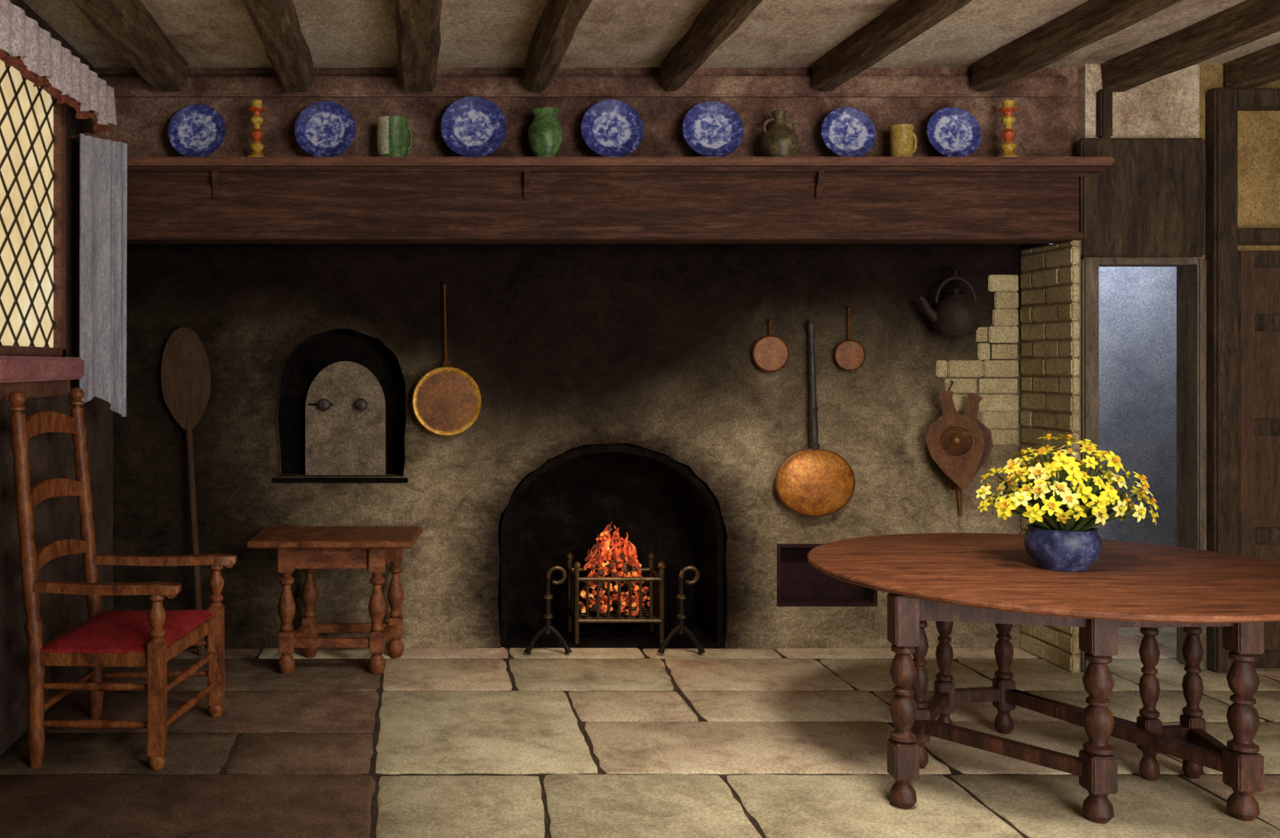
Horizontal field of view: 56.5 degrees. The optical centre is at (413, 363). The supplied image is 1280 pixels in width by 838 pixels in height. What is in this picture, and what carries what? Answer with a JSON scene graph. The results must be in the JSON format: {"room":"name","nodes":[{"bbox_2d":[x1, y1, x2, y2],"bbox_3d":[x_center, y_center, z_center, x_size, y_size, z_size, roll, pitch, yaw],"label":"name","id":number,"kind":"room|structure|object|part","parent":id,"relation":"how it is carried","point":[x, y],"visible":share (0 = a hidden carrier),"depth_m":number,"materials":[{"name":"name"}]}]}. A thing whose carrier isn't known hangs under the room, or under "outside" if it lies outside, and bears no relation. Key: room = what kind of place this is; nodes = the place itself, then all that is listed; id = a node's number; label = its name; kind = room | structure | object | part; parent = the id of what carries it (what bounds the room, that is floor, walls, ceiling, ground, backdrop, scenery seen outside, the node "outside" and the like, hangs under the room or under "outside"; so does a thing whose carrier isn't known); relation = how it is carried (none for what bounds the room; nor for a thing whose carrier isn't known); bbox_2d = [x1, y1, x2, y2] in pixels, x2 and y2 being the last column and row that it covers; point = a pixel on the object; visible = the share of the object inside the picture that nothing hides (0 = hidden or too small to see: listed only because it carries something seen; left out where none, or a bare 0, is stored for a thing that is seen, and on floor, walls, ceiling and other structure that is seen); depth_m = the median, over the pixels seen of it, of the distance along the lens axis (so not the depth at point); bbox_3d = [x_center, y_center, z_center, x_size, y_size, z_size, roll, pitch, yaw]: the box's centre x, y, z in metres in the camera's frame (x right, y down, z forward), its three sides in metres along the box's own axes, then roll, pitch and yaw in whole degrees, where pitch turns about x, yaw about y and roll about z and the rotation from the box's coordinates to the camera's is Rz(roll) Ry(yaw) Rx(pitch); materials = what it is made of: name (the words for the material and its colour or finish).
{"room":"traditional dwelling","nodes":[
{"label":"traditional dwelling","id":0,"kind":"room"},
{"bbox_2d":[0,0,113,755],"bbox_3d":[-1.705,0.015,3.050,0.250,2.970,8.500,0,0,0],"label":"wall","id":1,"kind":"structure","parent":0,"point":[49,454],"depth_m":5.14,"materials":[{"name":"paint"}]},
{"bbox_2d":[0,56,66,356],"bbox_3d":[-1.595,-0.635,4.485,0.060,1.210,1.470,0,0,0],"label":"window","id":2,"kind":"structure","parent":1,"relation":"in","point":[33,126],"depth_m":4.85,"materials":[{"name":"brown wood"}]},
{"bbox_2d":[0,356,84,400],"bbox_3d":[-1.560,0.056,4.465,0.140,0.168,1.630,0,0,0],"label":"window sill","id":3,"kind":"structure","parent":1,"relation":"attached to","point":[33,376],"depth_m":4.68,"materials":[{"name":"paint"}]},
{"bbox_2d":[0,0,116,133],"bbox_3d":[-1.490,-1.186,4.530,0.179,0.258,1.860,0,0,0],"label":"window valance","id":4,"kind":"object","parent":1,"relation":"attached to","point":[41,54],"visible":1,"depth_m":4.63,"materials":[{"name":"fabric"}]},
{"bbox_2d":[67,132,132,416],"bbox_3d":[-1.429,-0.399,5.334,0.299,1.297,0.115,0,0,-34],"label":"curtain","id":5,"kind":"object","parent":4,"relation":"hanging from","point":[103,159],"visible":0.97,"depth_m":5.33,"materials":[{"name":"fabric"}]},
{"bbox_2d":[113,243,1049,649],"bbox_3d":[0.835,0.040,6.383,5.030,3.020,0.615,0,0,0],"label":"wall","id":6,"kind":"structure","parent":0,"point":[621,384],"depth_m":6.09,"materials":[{"name":"paint"}]},
{"bbox_2d":[304,361,385,475],"bbox_3d":[-0.361,0.290,6.176,0.426,0.607,0.165,0,0,0],"label":"door","id":7,"kind":"structure","parent":6,"relation":"attached to","point":[345,408],"depth_m":6.16,"materials":[{"name":"stone"}]},
{"bbox_2d":[412,280,481,436],"bbox_3d":[0.174,-0.028,6.043,0.360,0.807,0.092,0,0,0],"label":"pan","id":8,"kind":"object","parent":6,"relation":"attached to","point":[446,401],"visible":1,"depth_m":6.00,"materials":[{"name":"metal"}]},
{"bbox_2d":[751,318,789,372],"bbox_3d":[1.871,-0.095,6.064,0.196,0.281,0.051,0,0,0],"label":"copper saucepan","id":9,"kind":"object","parent":6,"relation":"attached to","point":[770,353],"visible":1,"depth_m":6.05,"materials":[{"name":"gold metal"}]},
{"bbox_2d":[775,320,855,516],"bbox_3d":[2.088,0.285,6.025,0.414,1.022,0.129,0,0,0],"label":"pan","id":10,"kind":"object","parent":6,"relation":"attached to","point":[814,481],"visible":1,"depth_m":5.98,"materials":[{"name":"orange metal"}]},
{"bbox_2d":[833,304,865,371],"bbox_3d":[2.284,-0.133,6.064,0.165,0.344,0.051,0,0,0],"label":"copper saucepan","id":11,"kind":"object","parent":6,"relation":"attached to","point":[849,354],"visible":1,"depth_m":6.05,"materials":[{"name":"gold metal"}]},
{"bbox_2d":[917,265,980,336],"bbox_3d":[2.768,-0.326,5.938,0.279,0.368,0.233,0,0,-35],"label":"kettle","id":12,"kind":"object","parent":6,"relation":"hanging from","point":[956,314],"visible":1,"depth_m":5.88,"materials":[{"name":"black metal"}]},
{"bbox_2d":[926,380,993,516],"bbox_3d":[2.829,0.437,5.991,0.316,0.699,0.182,0,0,24],"label":"bellows","id":13,"kind":"object","parent":6,"relation":"attached to","point":[960,444],"visible":1,"depth_m":5.93,"materials":[{"name":"brown wood"}]},
{"bbox_2d":[95,67,1077,157],"bbox_3d":[0.860,-1.213,5.918,4.880,0.514,0.345,0,0,0],"label":"chimney breast","id":14,"kind":"object","parent":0,"point":[1042,126],"visible":0.29,"depth_m":5.75,"materials":[{"name":"paint"}]},
{"bbox_2d":[97,76,1067,97],"bbox_3d":[0.829,-1.370,5.724,4.813,0.100,0.039,0,0,0],"label":"wall plate","id":15,"kind":"object","parent":14,"relation":"attached to","point":[123,86],"visible":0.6,"depth_m":5.71,"materials":[{"name":"paint"}]},
{"bbox_2d":[126,157,1114,243],"bbox_3d":[0.881,-0.792,5.650,4.918,0.385,0.300,0,0,0],"label":"fireplace mantel","id":16,"kind":"object","parent":14,"relation":"attached to","point":[171,200],"visible":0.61,"depth_m":5.58,"materials":[{"name":"brown wood"}]},
{"bbox_2d":[167,104,225,157],"bbox_3d":[-1.052,-1.131,5.626,0.281,0.274,0.075,0,0,2],"label":"plate","id":17,"kind":"object","parent":16,"relation":"on","point":[195,130],"visible":0.98,"depth_m":5.63,"materials":[{"name":"blue ceramic"}]},
{"bbox_2d":[246,99,266,157],"bbox_3d":[-0.756,-1.128,5.600,0.108,0.285,0.107,0,0,0],"label":"candlestick","id":18,"kind":"object","parent":16,"relation":"on","point":[256,108],"visible":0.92,"depth_m":5.58,"materials":[{"name":"yellow ceramic"}]},
{"bbox_2d":[294,100,355,157],"bbox_3d":[-0.429,-1.139,5.625,0.297,0.289,0.078,0,0,2],"label":"plate","id":19,"kind":"object","parent":16,"relation":"on","point":[324,128],"visible":0.98,"depth_m":5.63,"materials":[{"name":"blue ceramic"}]},
{"bbox_2d":[376,115,412,157],"bbox_3d":[-0.100,-1.085,5.610,0.155,0.200,0.155,0,0,45],"label":"mug","id":20,"kind":"object","parent":16,"relation":"on","point":[392,134],"visible":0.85,"depth_m":5.55,"materials":[{"name":"ceramic"}]},
{"bbox_2d":[440,96,506,157],"bbox_3d":[0.293,-1.151,5.625,0.321,0.313,0.082,0,0,2],"label":"plate","id":21,"kind":"object","parent":16,"relation":"on","point":[471,126],"visible":0.99,"depth_m":5.63,"materials":[{"name":"blue ceramic"}]},
{"bbox_2d":[528,106,562,157],"bbox_3d":[0.641,-1.108,5.610,0.168,0.245,0.168,0,0,0],"label":"vase","id":22,"kind":"object","parent":16,"relation":"on","point":[545,133],"visible":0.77,"depth_m":5.55,"materials":[{"name":"ceramic"}]},
{"bbox_2d":[580,99,643,157],"bbox_3d":[0.968,-1.143,5.625,0.305,0.297,0.079,0,0,2],"label":"plate","id":23,"kind":"object","parent":16,"relation":"on","point":[611,127],"visible":0.99,"depth_m":5.63,"materials":[{"name":"blue ceramic"}]},
{"bbox_2d":[682,100,743,157],"bbox_3d":[1.457,-1.139,5.625,0.297,0.289,0.078,0,0,2],"label":"plate","id":24,"kind":"object","parent":16,"relation":"on","point":[711,128],"visible":0.98,"depth_m":5.63,"materials":[{"name":"blue ceramic"}]},
{"bbox_2d":[760,109,799,157],"bbox_3d":[1.775,-1.104,5.610,0.180,0.238,0.180,0,0,0],"label":"jug","id":25,"kind":"object","parent":16,"relation":"on","point":[780,140],"visible":0.9,"depth_m":5.56,"materials":[{"name":"brown ceramic"}]},
{"bbox_2d":[821,107,875,157],"bbox_3d":[2.116,-1.123,5.626,0.265,0.258,0.072,0,0,2],"label":"plate","id":26,"kind":"object","parent":16,"relation":"on","point":[846,131],"visible":0.98,"depth_m":5.63,"materials":[{"name":"blue ceramic"}]},
{"bbox_2d":[889,123,917,157],"bbox_3d":[2.369,-1.068,5.610,0.112,0.165,0.112,0,0,45],"label":"mug","id":27,"kind":"object","parent":16,"relation":"on","point":[901,135],"visible":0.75,"depth_m":5.57,"materials":[{"name":"ceramic"}]},
{"bbox_2d":[927,107,981,157],"bbox_3d":[2.630,-1.123,5.626,0.265,0.258,0.072,0,0,2],"label":"plate","id":28,"kind":"object","parent":16,"relation":"on","point":[952,131],"visible":0.97,"depth_m":5.63,"materials":[{"name":"blue ceramic"}]},
{"bbox_2d":[998,99,1020,157],"bbox_3d":[2.880,-1.128,5.600,0.108,0.285,0.107,0,0,0],"label":"candlestick","id":29,"kind":"object","parent":16,"relation":"on","point":[1008,146],"visible":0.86,"depth_m":5.58,"materials":[{"name":"yellow ceramic"}]},
{"bbox_2d":[0,627,1279,837],"bbox_3d":[1.585,1.559,3.050,6.730,0.122,8.500,0,0,0],"label":"floor","id":30,"kind":"structure","parent":0,"point":[502,742],"depth_m":4.44,"materials":[{"name":"beige stone"}]},
{"bbox_2d":[8,387,237,770],"bbox_3d":[-1.131,0.800,4.610,0.752,1.400,0.716,0,0,0],"label":"armchair","id":31,"kind":"object","parent":30,"relation":"on","point":[150,638],"visible":1,"depth_m":4.35,"materials":[{"name":"brown wood"}]},
{"bbox_2d":[161,327,210,654],"bbox_3d":[-1.187,0.653,6.002,0.258,1.687,0.138,0,0,0],"label":"peel","id":32,"kind":"object","parent":30,"relation":"on","point":[185,368],"visible":1,"depth_m":6.03,"materials":[{"name":"brown wood"}]},
{"bbox_2d":[247,526,423,674],"bbox_3d":[-0.370,1.173,5.760,0.840,0.655,0.520,0,0,0],"label":"side table","id":33,"kind":"object","parent":30,"relation":"on","point":[309,549],"visible":1,"depth_m":5.61,"materials":[{"name":"brown wood"}]},
{"bbox_2d":[523,565,571,653],"bbox_3d":[0.694,1.265,6.104,0.248,0.454,0.356,0,0,0],"label":"andiron","id":34,"kind":"object","parent":30,"relation":"on","point":[546,626],"visible":1,"depth_m":5.94,"materials":[{"name":"metal"}]},
{"bbox_2d":[565,551,666,643],"bbox_3d":[1.090,1.262,6.260,0.494,0.435,0.324,0,0,0],"label":"grate","id":35,"kind":"object","parent":30,"relation":"on","point":[648,615],"visible":0.98,"depth_m":6.12,"materials":[{"name":"black metal"}]},
{"bbox_2d":[579,521,649,616],"bbox_3d":[1.093,1.109,6.269,0.413,0.508,0.238,0,0,0],"label":"fire","id":36,"kind":"object","parent":35,"relation":"in","point":[610,545],"depth_m":6.22,"materials":[{"name":"orange"}]},
{"bbox_2d":[657,565,705,653],"bbox_3d":[1.379,1.265,6.104,0.248,0.454,0.356,0,0,0],"label":"andiron","id":37,"kind":"object","parent":30,"relation":"on","point":[681,597],"visible":1,"depth_m":5.94,"materials":[{"name":"metal"}]},
{"bbox_2d":[807,532,1279,823],"bbox_3d":[2.395,1.125,4.300,1.821,0.749,1.744,0,0,0],"label":"table","id":38,"kind":"object","parent":30,"relation":"on","point":[944,578],"visible":1,"depth_m":3.93,"materials":[{"name":"brown wood"}]},
{"bbox_2d":[1023,523,1102,571],"bbox_3d":[2.385,0.675,4.250,0.252,0.148,0.252,0,0,0],"label":"flower bowl","id":39,"kind":"object","parent":38,"relation":"on","point":[1059,550],"visible":0.93,"depth_m":4.16,"materials":[{"name":"blue ceramic"}]},
{"bbox_2d":[975,433,1158,531],"bbox_3d":[2.387,0.437,4.232,0.590,0.359,0.554,0,0,0],"label":"bouquet","id":40,"kind":"object","parent":39,"relation":"in","point":[1056,505],"visible":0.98,"depth_m":4.15,"materials":[{"name":"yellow plant"}]},
{"bbox_2d":[1020,240,1080,672],"bbox_3d":[3.214,0.451,5.846,0.058,2.099,0.487,0,0,0],"label":"brick pier","id":41,"kind":"object","parent":30,"relation":"on","point":[1050,276],"visible":0.59,"depth_m":5.78,"materials":[{"name":"beige brick"}]},
{"bbox_2d":[1206,87,1237,672],"bbox_3d":[3.942,0.080,5.639,0.115,2.840,0.079,0,0,0],"label":"timber post","id":42,"kind":"object","parent":30,"relation":"on","point":[1221,102],"visible":0.89,"depth_m":5.60,"materials":[{"name":"brown wood"}]},
{"bbox_3d":[3.942,0.080,5.639,0.115,2.840,0.079,0,0,0],"label":"post","id":43,"kind":"part","parent":42,"relation":"part of","materials":[{"name":"brown wood"}]},
{"bbox_2d":[1237,88,1279,110],"bbox_3d":[4.375,-1.290,5.650,0.747,0.100,0.059,0,0,0],"label":"rail","id":44,"kind":"object","parent":42,"relation":"attached to","point":[1253,99],"depth_m":5.62,"materials":[{"name":"brown wood"}]},
{"bbox_2d":[1237,228,1279,245],"bbox_3d":[4.375,-0.620,5.650,0.747,0.080,0.059,0,0,0],"label":"rail","id":45,"kind":"object","parent":42,"relation":"attached to","point":[1246,236],"depth_m":5.62,"materials":[{"name":"brown wood"}]},
{"bbox_2d":[23,0,1279,67],"bbox_3d":[1.585,-1.520,2.950,6.730,0.100,8.700,0,0,0],"label":"ceiling","id":46,"kind":"structure","parent":0,"point":[206,33],"depth_m":5.15,"materials":[{"name":"paint"}]},
{"bbox_2d":[71,0,188,91],"bbox_3d":[-1.189,-1.398,2.255,0.185,0.144,6.810,0,0,0],"label":"ceiling beam","id":47,"kind":"structure","parent":46,"relation":"attached to","point":[128,26],"depth_m":4.86,"materials":[{"name":"brown wood"}]},
{"bbox_2d":[242,0,313,92],"bbox_3d":[-0.564,-1.398,2.255,0.166,0.144,6.810,0,0,0],"label":"ceiling beam","id":48,"kind":"structure","parent":46,"relation":"attached to","point":[276,22],"depth_m":4.84,"materials":[{"name":"brown wood"}]},
{"bbox_2d":[395,0,442,92],"bbox_3d":[0.020,-1.398,2.255,0.195,0.144,6.810,0,0,0],"label":"ceiling beam","id":49,"kind":"structure","parent":46,"relation":"attached to","point":[417,21],"depth_m":4.81,"materials":[{"name":"brown wood"}]},
{"bbox_2d":[523,0,591,91],"bbox_3d":[0.605,-1.398,2.255,0.136,0.144,6.810,0,0,0],"label":"ceiling beam","id":50,"kind":"structure","parent":46,"relation":"attached to","point":[558,23],"depth_m":4.86,"materials":[{"name":"brown wood"}]},
{"bbox_2d":[660,0,763,91],"bbox_3d":[1.258,-1.398,2.255,0.115,0.144,6.810,0,0,0],"label":"ceiling beam","id":51,"kind":"structure","parent":46,"relation":"attached to","point":[719,19],"depth_m":4.88,"materials":[{"name":"brown wood"}]},
{"bbox_2d":[812,0,972,91],"bbox_3d":[2.016,-1.398,2.255,0.126,0.144,6.810,0,0,0],"label":"ceiling beam","id":52,"kind":"structure","parent":46,"relation":"attached to","point":[906,20],"depth_m":4.91,"materials":[{"name":"brown wood"}]},
{"bbox_2d":[970,0,1182,91],"bbox_3d":[2.790,-1.398,2.255,0.126,0.144,6.810,0,0,0],"label":"ceiling beam","id":53,"kind":"structure","parent":46,"relation":"attached to","point":[1093,21],"depth_m":4.91,"materials":[{"name":"brown wood"}]},
{"bbox_2d":[1102,0,1279,91],"bbox_3d":[3.436,-1.398,2.255,0.135,0.144,6.810,0,0,0],"label":"ceiling beam","id":54,"kind":"structure","parent":46,"relation":"attached to","point":[1247,21],"depth_m":5.01,"materials":[{"name":"brown wood"}]},
{"bbox_2d":[1224,42,1279,90],"bbox_3d":[4.032,-1.398,2.255,0.136,0.144,6.810,0,0,0],"label":"ceiling beam","id":55,"kind":"structure","parent":46,"relation":"attached to","point":[1261,67],"depth_m":5.47,"materials":[{"name":"brown wood"}]},
{"bbox_2d":[1049,243,1176,547],"bbox_3d":[4.200,0.200,6.465,2.000,2.600,1.270,0,0,0],"label":"wall","id":56,"kind":"structure","parent":0,"point":[1138,305],"depth_m":7.00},
{"bbox_2d":[1080,256,1206,672],"bbox_3d":[3.562,0.492,5.710,0.635,2.015,0.220,0,0,0],"label":"trim","id":57,"kind":"structure","parent":56,"relation":"attached to","point":[1191,273],"depth_m":5.65,"materials":[{"name":"brown wood"}]},
{"bbox_2d":[1073,64,1279,669],"bbox_3d":[4.025,0.015,5.740,1.450,2.970,0.120,0,0,0],"label":"wall","id":58,"kind":"structure","parent":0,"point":[1172,105],"depth_m":5.68,"materials":[{"name":"beige paint"}]},
{"bbox_2d":[1096,88,1112,137],"bbox_3d":[3.380,-1.220,5.655,0.060,0.239,0.049,0,0,0],"label":"stud","id":59,"kind":"object","parent":58,"relation":"attached to","point":[1104,97],"depth_m":5.64,"materials":[{"name":"brown wood"}]},
{"bbox_2d":[1077,137,1204,257],"bbox_3d":[3.557,-0.810,5.655,0.605,0.580,0.049,0,0,0],"label":"wood panel","id":60,"kind":"object","parent":58,"relation":"attached to","point":[1150,202],"depth_m":5.63,"materials":[{"name":"brown wood"}]},
{"bbox_2d":[1237,250,1279,668],"bbox_3d":[4.370,0.470,5.654,0.700,2.040,0.048,0,0,0],"label":"door","id":61,"kind":"structure","parent":58,"relation":"in","point":[1258,271],"depth_m":5.64,"materials":[{"name":"brown wood"}]}
]}

